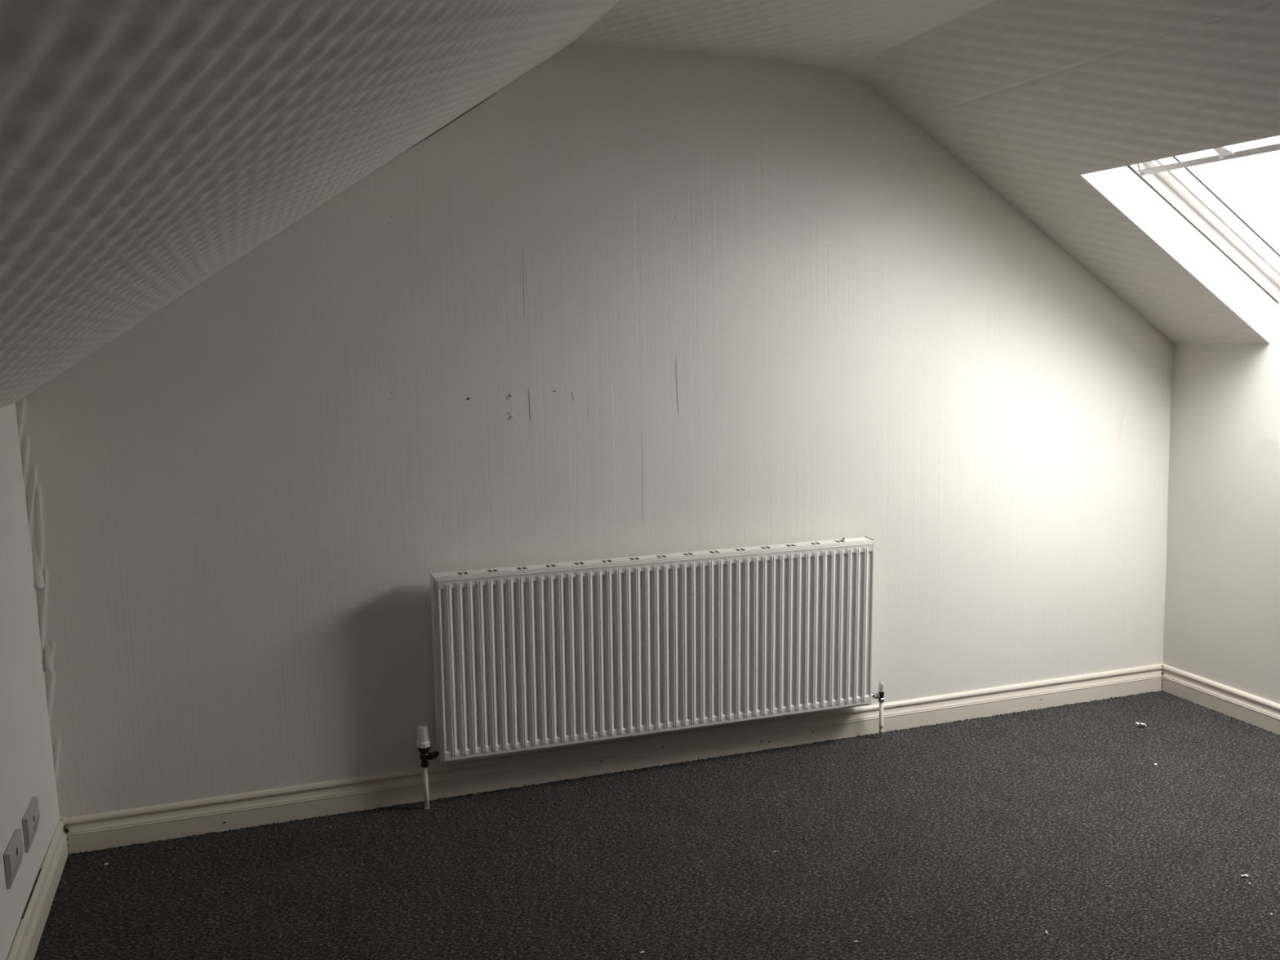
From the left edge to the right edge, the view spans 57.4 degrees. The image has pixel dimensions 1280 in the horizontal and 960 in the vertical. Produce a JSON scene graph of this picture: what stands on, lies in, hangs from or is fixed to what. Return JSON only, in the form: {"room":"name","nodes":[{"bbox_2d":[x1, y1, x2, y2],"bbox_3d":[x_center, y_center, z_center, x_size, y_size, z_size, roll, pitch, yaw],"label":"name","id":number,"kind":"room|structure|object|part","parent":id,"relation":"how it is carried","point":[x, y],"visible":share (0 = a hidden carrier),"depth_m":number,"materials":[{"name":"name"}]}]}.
{"room":"empty attic room","nodes":[
{"label":"empty attic room","id":0,"kind":"room"},
{"bbox_2d":[0,403,59,959],"bbox_3d":[-0.657,0.858,0.190,0.022,1.400,7.070,-4,8,-19],"label":"wall","id":1,"kind":"structure","parent":0,"point":[27,770],"depth_m":3.17,"materials":[{"name":"white paint"}]},
{"bbox_2d":[4,828,23,888],"bbox_3d":[-1.551,0.938,2.896,0.014,0.088,0.160,-4,8,-19],"label":"socket plate","id":2,"kind":"object","parent":1,"relation":"attached to","point":[13,855],"visible":1,"depth_m":2.87,"materials":[{"name":"grey plastic"}]},
{"bbox_2d":[22,795,39,853],"bbox_3d":[-1.631,0.922,3.132,0.014,0.092,0.165,-4,8,-19],"label":"socket plate","id":3,"kind":"object","parent":1,"relation":"attached to","point":[30,820],"visible":1,"depth_m":3.10,"materials":[{"name":"grey plastic"}]},
{"bbox_2d":[6,818,67,959],"bbox_3d":[-0.630,1.480,0.288,0.021,0.112,6.999,-4,8,-19],"label":"baseboard","id":4,"kind":"structure","parent":1,"relation":"attached to","point":[24,946],"depth_m":3.13,"materials":[{"name":"beige wood"}]},
{"bbox_2d":[0,0,619,408],"bbox_3d":[0.097,-0.423,0.316,1.735,1.113,7.105,-4,8,-19],"label":"ceiling","id":5,"kind":"structure","parent":0,"point":[148,148],"depth_m":1.40,"materials":[{"name":"paint"}]},
{"bbox_2d":[15,44,1173,818],"bbox_3d":[0.175,-0.210,4.099,4.270,2.505,0.053,-4,8,-19],"label":"wall","id":6,"kind":"structure","parent":0,"point":[624,302],"depth_m":3.92,"materials":[{"name":"paint"}]},
{"bbox_2d":[61,663,1164,853],"bbox_3d":[0.216,0.955,4.231,4.194,0.120,0.025,-4,8,-19],"label":"baseboard","id":7,"kind":"structure","parent":6,"relation":"attached to","point":[116,828],"depth_m":4.08,"materials":[{"name":"beige wood"}]},
{"bbox_2d":[430,536,875,763],"bbox_3d":[0.087,0.568,4.085,1.646,0.638,0.123,-4,8,-19],"label":"radiator","id":8,"kind":"object","parent":6,"relation":"attached to","point":[540,656],"visible":1,"depth_m":4.01,"materials":[{"name":"metal"}]},
{"bbox_2d":[416,724,436,808],"bbox_3d":[-0.700,0.954,3.845,0.065,0.302,0.050,-4,8,-19],"label":"valve","id":9,"kind":"object","parent":8,"relation":"attached to","point":[423,742],"visible":0.98,"depth_m":3.83,"materials":[{"name":"beige paint"}]},
{"bbox_2d":[431,537,872,577],"bbox_3d":[0.085,0.263,4.035,1.598,0.005,0.062,-4,9,-19],"label":"grille","id":10,"kind":"object","parent":8,"relation":"attached to","point":[860,539],"depth_m":4.01,"materials":[{"name":"white metal"}]},
{"bbox_3d":[0.099,0.569,4.052,1.560,0.594,0.002,-4,9,-19],"label":"plate","id":11,"kind":"part","parent":8,"relation":"part of","materials":[{"name":"white metal"}]},
{"bbox_2d":[872,680,884,738],"bbox_3d":[0.897,0.875,4.392,0.048,0.245,0.024,-4,8,-19],"label":"valve","id":12,"kind":"object","parent":8,"relation":"attached to","point":[880,695],"visible":0.99,"depth_m":4.38,"materials":[{"name":"beige paint"}]},
{"bbox_2d":[33,688,1279,959],"bbox_3d":[1.352,1.401,0.947,4.275,0.008,7.070,-4,8,-19],"label":"floor","id":13,"kind":"structure","parent":0,"point":[974,838],"depth_m":3.40,"materials":[{"name":"grey carpet"}]},
{"bbox_2d":[568,0,1275,119],"bbox_3d":[1.511,-0.974,0.738,1.279,0.196,7.105,-4,8,-19],"label":"ceiling","id":14,"kind":"structure","parent":0,"point":[926,57],"depth_m":3.54,"materials":[{"name":"paint"}]},
{"bbox_2d":[911,0,1279,343],"bbox_3d":[2.719,-0.532,1.206,1.249,0.854,7.105,-4,8,-19],"label":"ceiling","id":15,"kind":"structure","parent":0,"point":[1211,85],"depth_m":3.74,"materials":[{"name":"paint"}]},
{"bbox_2d":[1079,142,1279,343],"bbox_3d":[2.120,-0.785,3.703,1.029,0.834,0.980,-4,8,-19],"label":"window","id":16,"kind":"structure","parent":15,"relation":"attached to","point":[1154,195],"depth_m":4.11,"materials":[{"name":"paint"}]},
{"bbox_3d":[2.120,-0.880,3.692,0.901,0.644,0.980,-4,8,-19],"label":"frame","id":17,"kind":"part","parent":16,"relation":"part of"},
{"bbox_3d":[2.133,-0.901,3.693,0.827,0.581,0.914,-4,8,-19],"label":"sash","id":18,"kind":"part","parent":16,"relation":"part of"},
{"bbox_3d":[2.482,-0.522,3.859,0.039,0.149,0.944,-4,8,-19],"label":"reveal sill","id":19,"kind":"part","parent":16,"relation":"part of","materials":[{"name":"paint"}]},
{"bbox_2d":[1161,342,1279,704],"bbox_3d":[3.319,0.561,1.524,0.005,1.466,7.070,-4,8,-19],"label":"wall","id":20,"kind":"structure","parent":0,"point":[1222,611],"depth_m":4.54,"materials":[{"name":"white paint"}]},
{"bbox_2d":[1161,664,1279,734],"bbox_3d":[3.321,1.217,1.619,0.019,0.112,6.999,-4,8,-19],"label":"baseboard","id":21,"kind":"structure","parent":20,"relation":"attached to","point":[1264,713],"depth_m":4.58,"materials":[{"name":"white wood"}]}
]}

